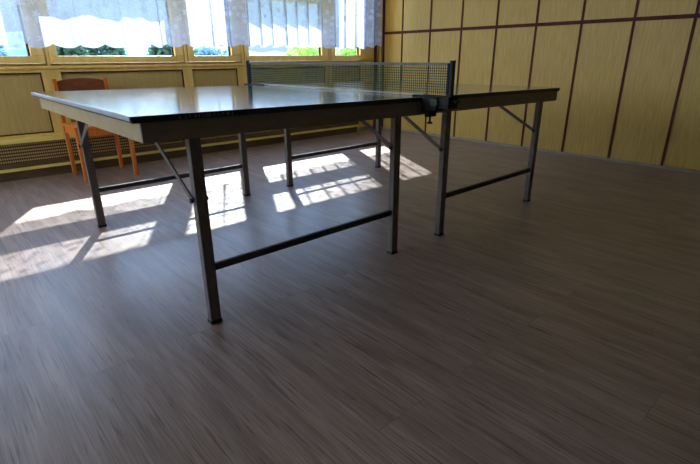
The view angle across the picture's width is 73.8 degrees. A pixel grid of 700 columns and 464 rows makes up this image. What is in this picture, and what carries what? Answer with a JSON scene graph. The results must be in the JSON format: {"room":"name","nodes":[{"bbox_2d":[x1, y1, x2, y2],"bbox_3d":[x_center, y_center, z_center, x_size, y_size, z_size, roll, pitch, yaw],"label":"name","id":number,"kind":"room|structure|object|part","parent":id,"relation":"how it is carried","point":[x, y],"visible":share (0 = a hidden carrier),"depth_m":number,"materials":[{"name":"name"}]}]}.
{"room":"table tennis room","nodes":[
{"label":"table tennis room","id":0,"kind":"room"},
{"bbox_2d":[0,44,378,139],"bbox_3d":[-2.451,-1.883,3.846,7.593,2.990,0.120,-18,27,-39],"label":"wall","id":1,"kind":"structure","parent":0,"point":[22,115],"depth_m":4.21,"materials":[{"name":"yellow wood"}]},
{"bbox_2d":[0,44,45,63],"bbox_3d":[-2.765,-1.958,3.461,0.596,1.335,0.080,-18,27,-39],"label":"window","id":2,"kind":"structure","parent":1,"relation":"in","point":[35,55],"depth_m":3.77,"materials":[{"name":"brown wood"}]},
{"bbox_3d":[-2.767,-1.037,3.803,0.520,0.488,0.012,-18,27,-39],"label":"panel","id":3,"kind":"part","parent":1,"relation":"part of","materials":[{"name":"brown wood"}]},
{"bbox_2d":[47,44,183,62],"bbox_3d":[-2.086,-2.175,4.029,1.134,1.335,0.080,-18,27,-39],"label":"window","id":4,"kind":"structure","parent":1,"relation":"in","point":[177,53],"depth_m":4.17,"materials":[{"name":"brown wood"}]},
{"bbox_3d":[-2.068,-1.260,4.388,1.070,0.488,0.012,-18,27,-39],"label":"panel","id":5,"kind":"part","parent":1,"relation":"part of","materials":[{"name":"brown wood"}]},
{"bbox_2d":[0,63,301,69],"bbox_3d":[-2.504,-1.372,3.886,7.320,0.022,0.014,-18,27,-39],"label":"trim","id":6,"kind":"structure","parent":1,"relation":"attached to","point":[230,64],"depth_m":4.22,"materials":[{"name":"brown wood"}]},
{"bbox_2d":[44,44,330,65],"bbox_3d":[-2.458,-2.039,3.686,5.941,1.365,0.012,-18,27,-39],"label":"trim","id":7,"kind":"structure","parent":1,"relation":"attached to","point":[241,45],"depth_m":4.59,"materials":[{"name":"brown wood"}]},
{"bbox_2d":[0,0,381,48],"bbox_3d":[-1.904,-2.196,3.821,6.125,1.292,0.112,-18,27,-39],"label":"lace curtain","id":8,"kind":"object","parent":1,"relation":"hanging from","point":[352,24],"visible":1,"depth_m":4.33,"materials":[{"name":"white fabric"}]},
{"bbox_2d":[186,44,240,61],"bbox_3d":[-1.408,-2.391,4.597,0.577,1.335,0.080,-18,27,-39],"label":"window","id":9,"kind":"structure","parent":1,"relation":"in","point":[234,54],"depth_m":4.80,"materials":[{"name":"brown wood"}]},
{"bbox_3d":[-1.410,-1.470,4.940,0.507,0.488,0.012,-18,27,-39],"label":"panel","id":10,"kind":"part","parent":1,"relation":"part of","materials":[{"name":"brown wood"}]},
{"bbox_2d":[243,45,327,60],"bbox_3d":[-0.723,-2.610,5.171,1.154,1.335,0.080,-18,27,-39],"label":"window","id":11,"kind":"structure","parent":1,"relation":"in","point":[322,51],"depth_m":5.36,"materials":[{"name":"brown wood"}]},
{"bbox_3d":[-0.707,-1.695,5.529,1.036,0.488,0.012,-18,27,-39],"label":"panel","id":12,"kind":"part","parent":1,"relation":"part of","materials":[{"name":"brown wood"}]},
{"bbox_3d":[-0.058,-1.903,6.072,0.482,0.488,0.012,-18,27,-39],"label":"panel","id":13,"kind":"part","parent":1,"relation":"part of","materials":[{"name":"brown wood"}]},
{"bbox_2d":[330,47,364,59],"bbox_3d":[-0.043,-2.828,5.741,0.564,1.335,0.080,-18,27,-39],"label":"window","id":14,"kind":"structure","parent":1,"relation":"in","point":[360,53],"depth_m":5.96,"materials":[{"name":"brown wood"}]},
{"bbox_2d":[358,126,372,130],"bbox_3d":[0.203,-1.432,6.451,0.310,0.050,0.013,-18,27,-39],"label":"baseboard","id":15,"kind":"structure","parent":1,"relation":"attached to","point":[359,128],"depth_m":6.42,"materials":[{"name":"brown wood"}]},
{"bbox_2d":[373,45,376,128],"bbox_3d":[0.336,-2.737,6.087,0.035,2.749,0.027,-18,27,-39],"label":"trim","id":16,"kind":"structure","parent":1,"relation":"attached to","point":[375,47],"depth_m":6.26,"materials":[{"name":"brown wood"}]},
{"bbox_2d":[379,0,382,80],"bbox_3d":[0.410,-2.760,6.145,0.028,2.749,0.033,-18,27,-39],"label":"trim","id":17,"kind":"structure","parent":1,"relation":"attached to","point":[380,47],"depth_m":6.26,"materials":[{"name":"brown wood"}]},
{"bbox_2d":[0,129,699,463],"bbox_3d":[0.048,0.423,1.736,7.585,0.120,7.590,-18,27,-39],"label":"floor","id":18,"kind":"structure","parent":0,"point":[561,325],"depth_m":1.84,"materials":[{"name":"laminate"}]},
{"bbox_2d":[52,77,138,182],"bbox_3d":[-2.144,-0.877,3.941,0.430,0.796,0.473,-18,27,-39],"label":"wooden chair","id":19,"kind":"object","parent":18,"relation":"on","point":[73,84],"visible":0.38,"depth_m":3.95,"materials":[{"name":"orange wood"}]},
{"bbox_3d":[-2.418,-0.880,3.955,0.030,0.796,0.066,-18,27,-39],"label":"leg","id":20,"kind":"part","parent":19,"relation":"part of","materials":[{"name":"orange wood"}]},
{"bbox_3d":[-2.119,-0.902,3.901,0.430,0.020,0.396,-18,27,-39],"label":"seat","id":21,"kind":"part","parent":19,"relation":"part of","materials":[{"name":"orange wood"}]},
{"bbox_3d":[-2.289,-1.241,3.975,0.359,0.136,0.045,-18,27,-39],"label":"backrest","id":22,"kind":"part","parent":19,"relation":"part of","materials":[{"name":"brown wood"}]},
{"bbox_3d":[-2.146,-0.602,3.736,0.032,0.425,0.032,-18,27,-39],"label":"leg","id":23,"kind":"part","parent":19,"relation":"part of","materials":[{"name":"orange wood"}]},
{"bbox_3d":[-2.128,-0.973,4.198,0.030,0.796,0.066,-18,27,-39],"label":"leg","id":24,"kind":"part","parent":19,"relation":"part of","materials":[{"name":"orange wood"}]},
{"bbox_3d":[-1.855,-0.695,3.979,0.032,0.425,0.032,-18,27,-39],"label":"leg","id":25,"kind":"part","parent":19,"relation":"part of","materials":[{"name":"orange wood"}]},
{"bbox_2d":[0,121,358,181],"bbox_3d":[-2.546,-0.670,4.053,7.128,0.335,0.084,-18,27,-39],"label":"radiator cover","id":26,"kind":"object","parent":18,"relation":"on","point":[37,156],"visible":0.66,"depth_m":4.28,"materials":[{"name":"brown wood"}]},
{"bbox_2d":[31,81,559,324],"bbox_3d":[-0.134,-0.493,2.896,2.744,0.786,1.526,-18,27,-39],"label":"table","id":27,"kind":"object","parent":18,"relation":"on","point":[187,114],"visible":0.91,"depth_m":2.08,"materials":[{"name":"green paint"}]},
{"bbox_3d":[-1.496,-0.395,2.677,0.042,0.747,0.032,-18,27,-39],"label":"leg","id":28,"kind":"part","parent":27,"relation":"part of","materials":[{"name":"grey paint"}]},
{"bbox_3d":[-1.131,-0.494,1.943,0.012,0.061,1.496,-18,27,-39],"label":"rail","id":29,"kind":"part","parent":27,"relation":"part of","materials":[{"name":"paint"}]},
{"bbox_3d":[-0.520,-0.019,1.655,0.042,0.747,0.032,-18,27,-39],"label":"leg","id":30,"kind":"part","parent":27,"relation":"part of","materials":[{"name":"grey paint"}]},
{"bbox_2d":[179,112,232,118],"bbox_3d":[-0.468,-0.383,1.526,0.188,0.012,0.001,-18,27,-39],"label":"print","id":31,"kind":"object","parent":27,"relation":"attached to","point":[188,115],"depth_m":1.53},
{"bbox_3d":[-0.760,-0.624,3.296,0.042,0.734,0.032,-18,27,-39],"label":"leg","id":32,"kind":"part","parent":27,"relation":"part of","materials":[{"name":"grey paint"}]},
{"bbox_3d":[-0.136,-0.449,1.831,1.333,0.078,0.012,-18,27,-39],"label":"rail","id":33,"kind":"part","parent":27,"relation":"part of","materials":[{"name":"paint"}]},
{"bbox_3d":[-0.474,-0.713,3.537,0.042,0.730,0.032,-18,27,-39],"label":"leg","id":34,"kind":"part","parent":27,"relation":"part of","materials":[{"name":"grey paint"}]},
{"bbox_2d":[244,60,459,123],"bbox_3d":[-0.137,-0.861,2.758,0.101,0.288,1.873,-18,27,-39],"label":"net","id":35,"kind":"object","parent":27,"relation":"attached to","point":[430,104],"visible":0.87,"depth_m":2.48,"materials":[{"name":"black fabric"}]},
{"bbox_3d":[-0.732,-1.135,3.368,0.025,0.188,0.025,-18,27,-39],"label":"post","id":36,"kind":"part","parent":35,"relation":"part of","materials":[{"name":"black metal"}]},
{"bbox_3d":[-0.135,-0.851,2.763,0.006,0.008,1.465,-18,27,-39],"label":"cord","id":37,"kind":"part","parent":35,"relation":"part of","materials":[{"name":"white fabric"}]},
{"bbox_3d":[0.461,-0.675,2.119,0.025,0.188,0.025,-18,27,-39],"label":"post","id":38,"kind":"part","parent":35,"relation":"part of","materials":[{"name":"black metal"}]},
{"bbox_3d":[0.255,-0.940,4.149,0.042,0.717,0.032,-18,27,-39],"label":"leg","id":39,"kind":"part","parent":27,"relation":"part of","materials":[{"name":"grey paint"}]},
{"bbox_3d":[0.216,-0.248,2.275,0.042,0.734,0.032,-18,27,-39],"label":"leg","id":40,"kind":"part","parent":27,"relation":"part of","materials":[{"name":"grey paint"}]},
{"bbox_3d":[0.502,-0.337,2.515,0.042,0.730,0.032,-18,27,-39],"label":"leg","id":41,"kind":"part","parent":27,"relation":"part of","materials":[{"name":"grey paint"}]},
{"bbox_3d":[0.874,-0.755,2.683,1.333,0.078,0.012,-18,27,-39],"label":"rail","id":42,"kind":"part","parent":27,"relation":"part of","materials":[{"name":"paint"}]},
{"bbox_3d":[1.231,-0.564,3.128,0.042,0.717,0.032,-18,27,-39],"label":"leg","id":43,"kind":"part","parent":27,"relation":"part of","materials":[{"name":"grey paint"}]},
{"bbox_2d":[382,0,699,170],"bbox_3d":[2.915,-1.840,3.643,0.141,2.990,7.590,-18,27,-39],"label":"wall","id":44,"kind":"structure","parent":0,"point":[658,48],"depth_m":4.53,"materials":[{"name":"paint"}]},
{"bbox_2d":[381,0,384,128],"bbox_3d":[0.445,-2.751,6.121,0.010,2.749,0.030,-18,27,-39],"label":"trim","id":45,"kind":"structure","parent":44,"relation":"attached to","point":[383,41],"depth_m":6.19,"materials":[{"name":"brown wood"}]},
{"bbox_2d":[381,127,699,173],"bbox_3d":[2.916,-0.527,4.019,0.010,0.027,7.440,-18,27,-39],"label":"baseboard","id":46,"kind":"structure","parent":44,"relation":"attached to","point":[409,131],"depth_m":4.71,"materials":[{"name":"brown wood"}]},
{"bbox_2d":[384,0,699,165],"bbox_3d":[2.916,-1.812,3.532,0.008,2.722,7.420,-18,27,-39],"label":"trim","id":47,"kind":"structure","parent":44,"relation":"attached to","point":[696,15],"depth_m":4.52,"materials":[{"name":"brown wood"}]},
{"label":"outside","id":48,"kind":"structure","parent":0,"visible":0},
{"bbox_3d":[-17.057,-8.407,28.099,70.000,0.150,56.590,-18,27,-39],"label":"ground","id":49,"kind":"structure","parent":48,"visible":0},
{"bbox_2d":[0,45,9,55],"bbox_3d":[-7.716,-3.030,10.021,1.364,2.335,1.618,-18,27,-39],"label":"shrub","id":50,"kind":"object","parent":49,"relation":"on","point":[2,53],"visible":0.06,"depth_m":9.82,"materials":[{"name":"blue plant"}]},
{"bbox_2d":[55,45,89,55],"bbox_3d":[-5.710,-3.006,9.580,1.134,2.576,1.249,-18,27,-39],"label":"shrub","id":51,"kind":"object","parent":49,"relation":"on","point":[79,50],"visible":0.06,"depth_m":9.11,"materials":[{"name":"green plant"}]},
{"bbox_2d":[87,44,126,62],"bbox_3d":[-5.854,-3.648,11.169,1.345,2.666,1.246,-18,27,-39],"label":"shrub","id":52,"kind":"object","parent":49,"relation":"on","point":[105,50],"visible":0.1,"depth_m":10.72,"materials":[{"name":"green plant"}]},
{"bbox_2d":[145,44,197,55],"bbox_3d":[-4.144,-3.627,11.123,1.292,2.638,1.612,-18,27,-39],"label":"shrub","id":53,"kind":"object","parent":49,"relation":"on","point":[153,50],"visible":0.03,"depth_m":10.48,"materials":[{"name":"green plant"}]},
{"bbox_2d":[197,45,227,61],"bbox_3d":[-4.334,-4.753,14.756,2.185,2.204,1.961,-18,27,-39],"label":"shrub","id":54,"kind":"object","parent":49,"relation":"on","point":[202,51],"visible":0.07,"depth_m":14.30,"materials":[{"name":"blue plant"}]},
{"bbox_2d":[283,46,317,60],"bbox_3d":[-1.170,-4.011,12.682,2.002,2.260,1.801,-18,27,-39],"label":"shrub","id":55,"kind":"object","parent":49,"relation":"on","point":[307,50],"visible":0.06,"depth_m":12.13,"materials":[{"name":"green plant"}]},
{"bbox_2d":[335,47,355,54],"bbox_3d":[0.059,-4.577,14.216,1.865,2.297,1.757,-18,27,-39],"label":"shrub","id":56,"kind":"object","parent":49,"relation":"on","point":[346,51],"visible":0.02,"depth_m":13.68,"materials":[{"name":"green plant"}]},
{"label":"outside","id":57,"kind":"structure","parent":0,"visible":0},
{"bbox_2d":[2,44,339,63],"bbox_3d":[-10.000,-20.688,55.071,120.000,4.077,18.000,-18,27,-39],"label":"hill","id":58,"kind":"structure","parent":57,"point":[131,50],"depth_m":42.14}
]}

